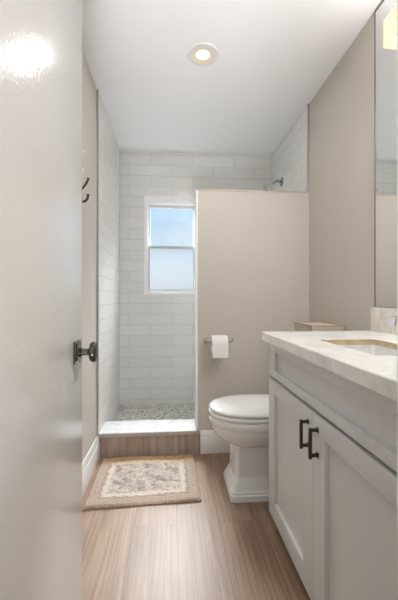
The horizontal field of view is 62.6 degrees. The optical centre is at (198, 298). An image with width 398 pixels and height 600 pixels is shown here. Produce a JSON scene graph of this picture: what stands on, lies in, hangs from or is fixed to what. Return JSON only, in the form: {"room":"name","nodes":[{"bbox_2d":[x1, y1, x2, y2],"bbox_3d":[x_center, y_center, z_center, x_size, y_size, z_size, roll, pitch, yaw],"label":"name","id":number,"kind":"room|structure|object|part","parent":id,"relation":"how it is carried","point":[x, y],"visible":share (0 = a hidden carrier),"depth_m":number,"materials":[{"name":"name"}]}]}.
{"room":"bathroom","nodes":[
{"label":"bathroom","id":0,"kind":"room"},
{"bbox_2d":[82,50,119,461],"bbox_3d":[-0.694,-0.158,1.730,0.130,2.440,2.906,0,0,-5],"label":"wall","id":1,"kind":"structure","parent":0,"point":[109,152],"depth_m":2.23,"materials":[{"name":"tile"}]},
{"bbox_2d":[82,178,89,202],"bbox_3d":[-0.603,-0.556,1.707,0.067,0.146,0.032,0,0,-5],"label":"robe hook","id":2,"kind":"object","parent":1,"relation":"attached to","point":[87,180],"visible":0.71,"depth_m":1.70,"materials":[{"name":"black metal"}]},
{"bbox_2d":[82,436,99,496],"bbox_3d":[-0.593,0.984,1.290,0.016,0.155,1.769,0,0,-5],"label":"baseboard","id":3,"kind":"structure","parent":1,"relation":"attached to","point":[90,461],"depth_m":1.93,"materials":[{"name":"white paint"}]},
{"bbox_2d":[97,90,98,434],"bbox_3d":[-0.669,-0.238,2.162,0.012,2.280,0.008,0,0,-5],"label":"trim","id":4,"kind":"structure","parent":1,"relation":"attached to","point":[97,90],"depth_m":2.16,"materials":[{"name":"white"}]},
{"bbox_2d":[112,403,194,421],"bbox_3d":[0.009,1.061,2.749,1.462,0.122,0.756,0,0,-5],"label":"floor","id":5,"kind":"structure","parent":0,"point":[186,410],"depth_m":2.87,"materials":[{"name":"stone"}]},
{"bbox_2d":[120,151,269,404],"bbox_3d":[-0.028,-0.158,3.185,1.462,2.440,0.120,0,0,-5],"label":"wall","id":6,"kind":"structure","parent":0,"point":[157,332],"depth_m":3.09,"materials":[{"name":"tile"}]},
{"bbox_2d":[144,195,194,294],"bbox_3d":[-0.275,-0.500,3.150,0.496,0.936,0.108,0,0,-5],"label":"window","id":7,"kind":"structure","parent":6,"relation":"in","point":[168,270],"depth_m":3.14,"materials":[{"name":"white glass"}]},
{"bbox_3d":[-0.267,-0.690,3.177,0.442,0.424,0.025,0,0,-5],"label":"sash","id":8,"kind":"part","parent":7,"relation":"part of","materials":[{"name":"glass"}]},
{"bbox_3d":[-0.265,-0.286,3.150,0.442,0.437,0.026,0,0,-5],"label":"sash","id":9,"kind":"part","parent":7,"relation":"part of","materials":[{"name":"white glass"}]},
{"bbox_3d":[-0.262,-0.282,3.150,0.421,0.402,0.005,0,0,-5],"label":"obscure pane","id":10,"kind":"part","parent":7,"relation":"part of","materials":[{"name":"white glass"}]},
{"bbox_2d":[82,453,309,599],"bbox_3d":[-0.150,1.112,0.419,2.372,0.100,3.860,0,0,-5],"label":"floor","id":11,"kind":"structure","parent":0,"point":[215,547],"depth_m":1.38,"materials":[{"name":"brown wood"}]},
{"bbox_2d":[82,454,201,510],"bbox_3d":[-0.312,1.051,1.925,0.614,0.020,0.535,0,0,-5],"label":"bath rug","id":12,"kind":"object","parent":11,"relation":"on","point":[124,482],"visible":1,"depth_m":1.86,"materials":[{"name":"beige fabric"}]},
{"bbox_2d":[99,429,199,457],"bbox_3d":[-0.340,0.993,2.275,0.686,0.138,0.129,0,0,-5],"label":"curb","id":13,"kind":"object","parent":11,"relation":"on","point":[168,444],"visible":0.57,"depth_m":2.21,"materials":[{"name":"brown wood"}]},
{"bbox_2d":[99,419,195,433],"bbox_3d":[-0.352,0.910,2.314,0.650,0.020,0.219,0,0,-5],"label":"curb slab","id":14,"kind":"object","parent":13,"relation":"on","point":[171,425],"visible":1,"depth_m":2.30,"materials":[{"name":"stone"}]},
{"bbox_2d":[99,431,199,437],"bbox_3d":[-0.330,0.915,2.207,0.676,0.022,0.009,0,0,-5],"label":"trim","id":15,"kind":"structure","parent":13,"relation":"attached to","point":[180,432],"depth_m":2.20,"materials":[{"name":"white stone"}]},
{"bbox_2d":[209,394,268,502],"bbox_3d":[0.431,0.676,1.853,0.756,0.772,0.424,0,0,-5],"label":"toilet","id":16,"kind":"object","parent":11,"relation":"on","point":[242,421],"visible":0.42,"depth_m":1.74,"materials":[{"name":"white ceramic"}]},
{"bbox_3d":[0.319,0.626,1.843,0.531,0.022,0.376,0,0,-5],"label":"seat","id":17,"kind":"part","parent":16,"relation":"part of","materials":[{"name":"white plastic"}]},
{"bbox_3d":[0.320,0.599,1.844,0.528,0.026,0.374,0,0,-5],"label":"lid","id":18,"kind":"part","parent":16,"relation":"part of","materials":[{"name":"white plastic"}]},
{"bbox_3d":[0.315,0.719,1.843,0.518,0.162,0.376,0,0,-5],"label":"bowl","id":19,"kind":"part","parent":16,"relation":"part of","materials":[{"name":"white ceramic"}]},
{"bbox_2d":[293,322,344,330],"bbox_3d":[0.707,0.219,1.952,0.190,0.140,0.274,0,0,-5],"label":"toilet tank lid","id":20,"kind":"object","parent":16,"relation":"on","point":[299,326],"visible":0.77,"depth_m":1.84,"materials":[{"name":"beige ceramic"}]},
{"bbox_2d":[269,343,396,599],"bbox_3d":[0.608,0.627,1.066,0.549,0.868,0.958,0,0,-5],"label":"vanity cabinet","id":21,"kind":"object","parent":11,"relation":"on","point":[333,443],"visible":0.88,"depth_m":0.95,"materials":[{"name":"grey paint"}]},
{"bbox_3d":[0.354,0.671,1.282,0.020,0.618,0.472,0,0,-5],"label":"door","id":22,"kind":"part","parent":21,"relation":"part of","materials":[{"name":"grey paint"}]},
{"bbox_3d":[0.347,0.446,1.079,0.030,0.096,0.015,0,0,-5],"label":"handle","id":23,"kind":"part","parent":21,"relation":"part of","materials":[{"name":"brown metal"}]},
{"bbox_3d":[0.352,0.446,1.009,0.030,0.096,0.015,0,0,-5],"label":"handle","id":24,"kind":"part","parent":21,"relation":"part of","materials":[{"name":"brown metal"}]},
{"bbox_2d":[262,331,396,400],"bbox_3d":[0.611,0.173,1.037,0.551,0.038,1.027,0,0,-5],"label":"countertop","id":25,"kind":"structure","parent":21,"relation":"on","point":[378,374],"depth_m":0.95,"materials":[{"name":"white stone"}]},
{"bbox_2d":[339,345,396,355],"bbox_3d":[0.571,0.252,1.058,0.260,0.155,0.386,0,0,-5],"label":"sink","id":26,"kind":"object","parent":25,"relation":"in","point":[376,350],"visible":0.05,"depth_m":1.23,"materials":[{"name":"white ceramic"}]},
{"bbox_2d":[388,316,396,325],"bbox_3d":[0.709,0.070,1.049,0.197,0.167,0.054,0,0,-5],"label":"faucet","id":27,"kind":"object","parent":25,"relation":"on","point":[392,321],"visible":0.91,"depth_m":1.04,"materials":[{"name":"silver metal"}]},
{"bbox_3d":[0.374,0.274,1.045,0.020,0.152,0.948,0,0,-5],"label":"drawer","id":28,"kind":"part","parent":21,"relation":"part of","materials":[{"name":"grey paint"}]},
{"bbox_3d":[0.394,0.671,0.809,0.020,0.618,0.473,0,0,-5],"label":"door","id":29,"kind":"part","parent":21,"relation":"part of","materials":[{"name":"grey paint"}]},
{"bbox_2d":[82,0,381,156],"bbox_3d":[-0.073,-1.428,0.865,2.600,0.100,4.736,0,0,-5],"label":"ceiling","id":30,"kind":"structure","parent":0,"point":[275,56],"depth_m":1.94,"materials":[{"name":"white paint"}]},
{"bbox_2d":[187,42,218,65],"bbox_3d":[0.022,-1.372,1.845,0.178,0.012,0.178,0,0,-5],"label":"recessed light","id":31,"kind":"object","parent":30,"relation":"in","point":[200,53],"visible":1,"depth_m":1.83,"materials":[{"name":"white paint"}]},
{"bbox_2d":[197,190,308,453],"bbox_3d":[0.382,0.160,2.328,0.790,1.804,0.126,0,0,-5],"label":"wall","id":32,"kind":"structure","parent":0,"point":[253,247],"depth_m":2.28,"materials":[{"name":"beige paint"}]},
{"bbox_2d":[195,194,195,426],"bbox_3d":[0.371,0.140,2.343,0.790,1.764,0.114,0,0,-5],"label":"tile","id":33,"kind":"structure","parent":32,"relation":"attached to","point":[195,194],"depth_m":2.33,"materials":[{"name":"white tile"}]},
{"bbox_2d":[196,190,197,428],"bbox_3d":[-0.014,0.075,2.248,0.012,1.634,0.009,0,0,-5],"label":"trim","id":34,"kind":"structure","parent":32,"relation":"attached to","point":[196,190],"depth_m":2.24,"materials":[{"name":"white"}]},
{"bbox_2d":[204,338,233,343],"bbox_3d":[0.136,0.289,2.226,0.199,0.043,0.066,0,0,-5],"label":"toilet paper holder","id":35,"kind":"object","parent":32,"relation":"attached to","point":[206,341],"visible":0.72,"depth_m":2.20,"materials":[{"name":"silver metal"}]},
{"bbox_2d":[210,335,227,357],"bbox_3d":[0.136,0.318,2.198,0.106,0.142,0.117,0,0,-5],"label":"toilet paper roll","id":36,"kind":"object","parent":35,"relation":"hanging from","point":[219,345],"visible":0.98,"depth_m":2.14,"materials":[{"name":"white paper"}]},
{"bbox_2d":[195,189,308,193],"bbox_3d":[0.375,-0.748,2.341,0.802,0.012,0.127,0,0,-5],"label":"trim","id":37,"kind":"structure","parent":32,"relation":"on","point":[196,189],"depth_m":2.28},
{"bbox_2d":[270,0,385,330],"bbox_3d":[0.873,-0.158,1.863,0.130,2.440,2.906,0,0,-5],"label":"wall","id":38,"kind":"structure","parent":0,"point":[341,113],"depth_m":1.89,"materials":[{"name":"beige paint"}]},
{"bbox_2d":[263,177,283,190],"bbox_3d":[0.640,-0.991,2.844,0.173,0.131,0.080,0,0,-5],"label":"shower head","id":39,"kind":"object","parent":38,"relation":"attached to","point":[266,187],"visible":0.98,"depth_m":2.83},
{"bbox_2d":[307,103,308,191],"bbox_3d":[0.773,-1.066,2.318,0.012,0.624,0.011,0,0,-5],"label":"trim","id":40,"kind":"structure","parent":38,"relation":"attached to","point":[308,103],"depth_m":2.31,"materials":[{"name":"white"}]},
{"bbox_2d":[371,307,396,334],"bbox_3d":[0.875,0.098,1.058,0.020,0.113,1.024,0,0,-5],"label":"backsplash","id":41,"kind":"structure","parent":38,"relation":"attached to","point":[380,316],"depth_m":1.48,"materials":[{"name":"beige stone"}]},
{"bbox_2d":[374,0,396,307],"bbox_3d":[0.882,-0.664,1.058,0.007,1.409,1.013,0,0,-5],"label":"mirror","id":42,"kind":"object","parent":38,"relation":"attached to","point":[385,60],"visible":0.94,"depth_m":1.49,"materials":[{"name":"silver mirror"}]},
{"bbox_2d":[383,3,396,49],"bbox_3d":[0.822,-1.062,1.048,0.115,0.116,0.550,0,0,-5],"label":"vanity light","id":43,"kind":"object","parent":38,"relation":"attached to","point":[390,22],"visible":0.94,"depth_m":1.28,"materials":[{"name":"yellow glass"}]},
{"bbox_3d":[-0.033,-0.158,0.389,2.600,2.440,0.120,0,0,-5],"label":"wall","id":44,"kind":"structure","parent":0,"visible":0},
{"bbox_2d":[0,0,97,599],"bbox_3d":[-0.326,0.038,0.725,0.100,2.023,0.610,0,0,-5],"label":"door","id":45,"kind":"structure","parent":44,"relation":"in","point":[41,350],"depth_m":0.66,"materials":[{"name":"paint"}]},
{"bbox_3d":[-0.322,0.156,0.953,0.054,0.059,0.059,0,0,-5],"label":"knob","id":46,"kind":"part","parent":45,"relation":"part of","materials":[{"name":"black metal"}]},
{"bbox_2d":[396,0,397,599],"bbox_3d":[0.311,0.029,0.418,0.022,2.066,0.144,0,0,-5],"label":"trim","id":47,"kind":"structure","parent":44,"relation":"attached to","point":[397,0],"depth_m":0.49,"materials":[{"name":"white paint"}]},
{"bbox_3d":[0.296,0.193,0.472,0.002,0.037,0.034,0,0,-5],"label":"strike plate","id":48,"kind":"part","parent":47,"relation":"part of","materials":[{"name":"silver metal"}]}
]}

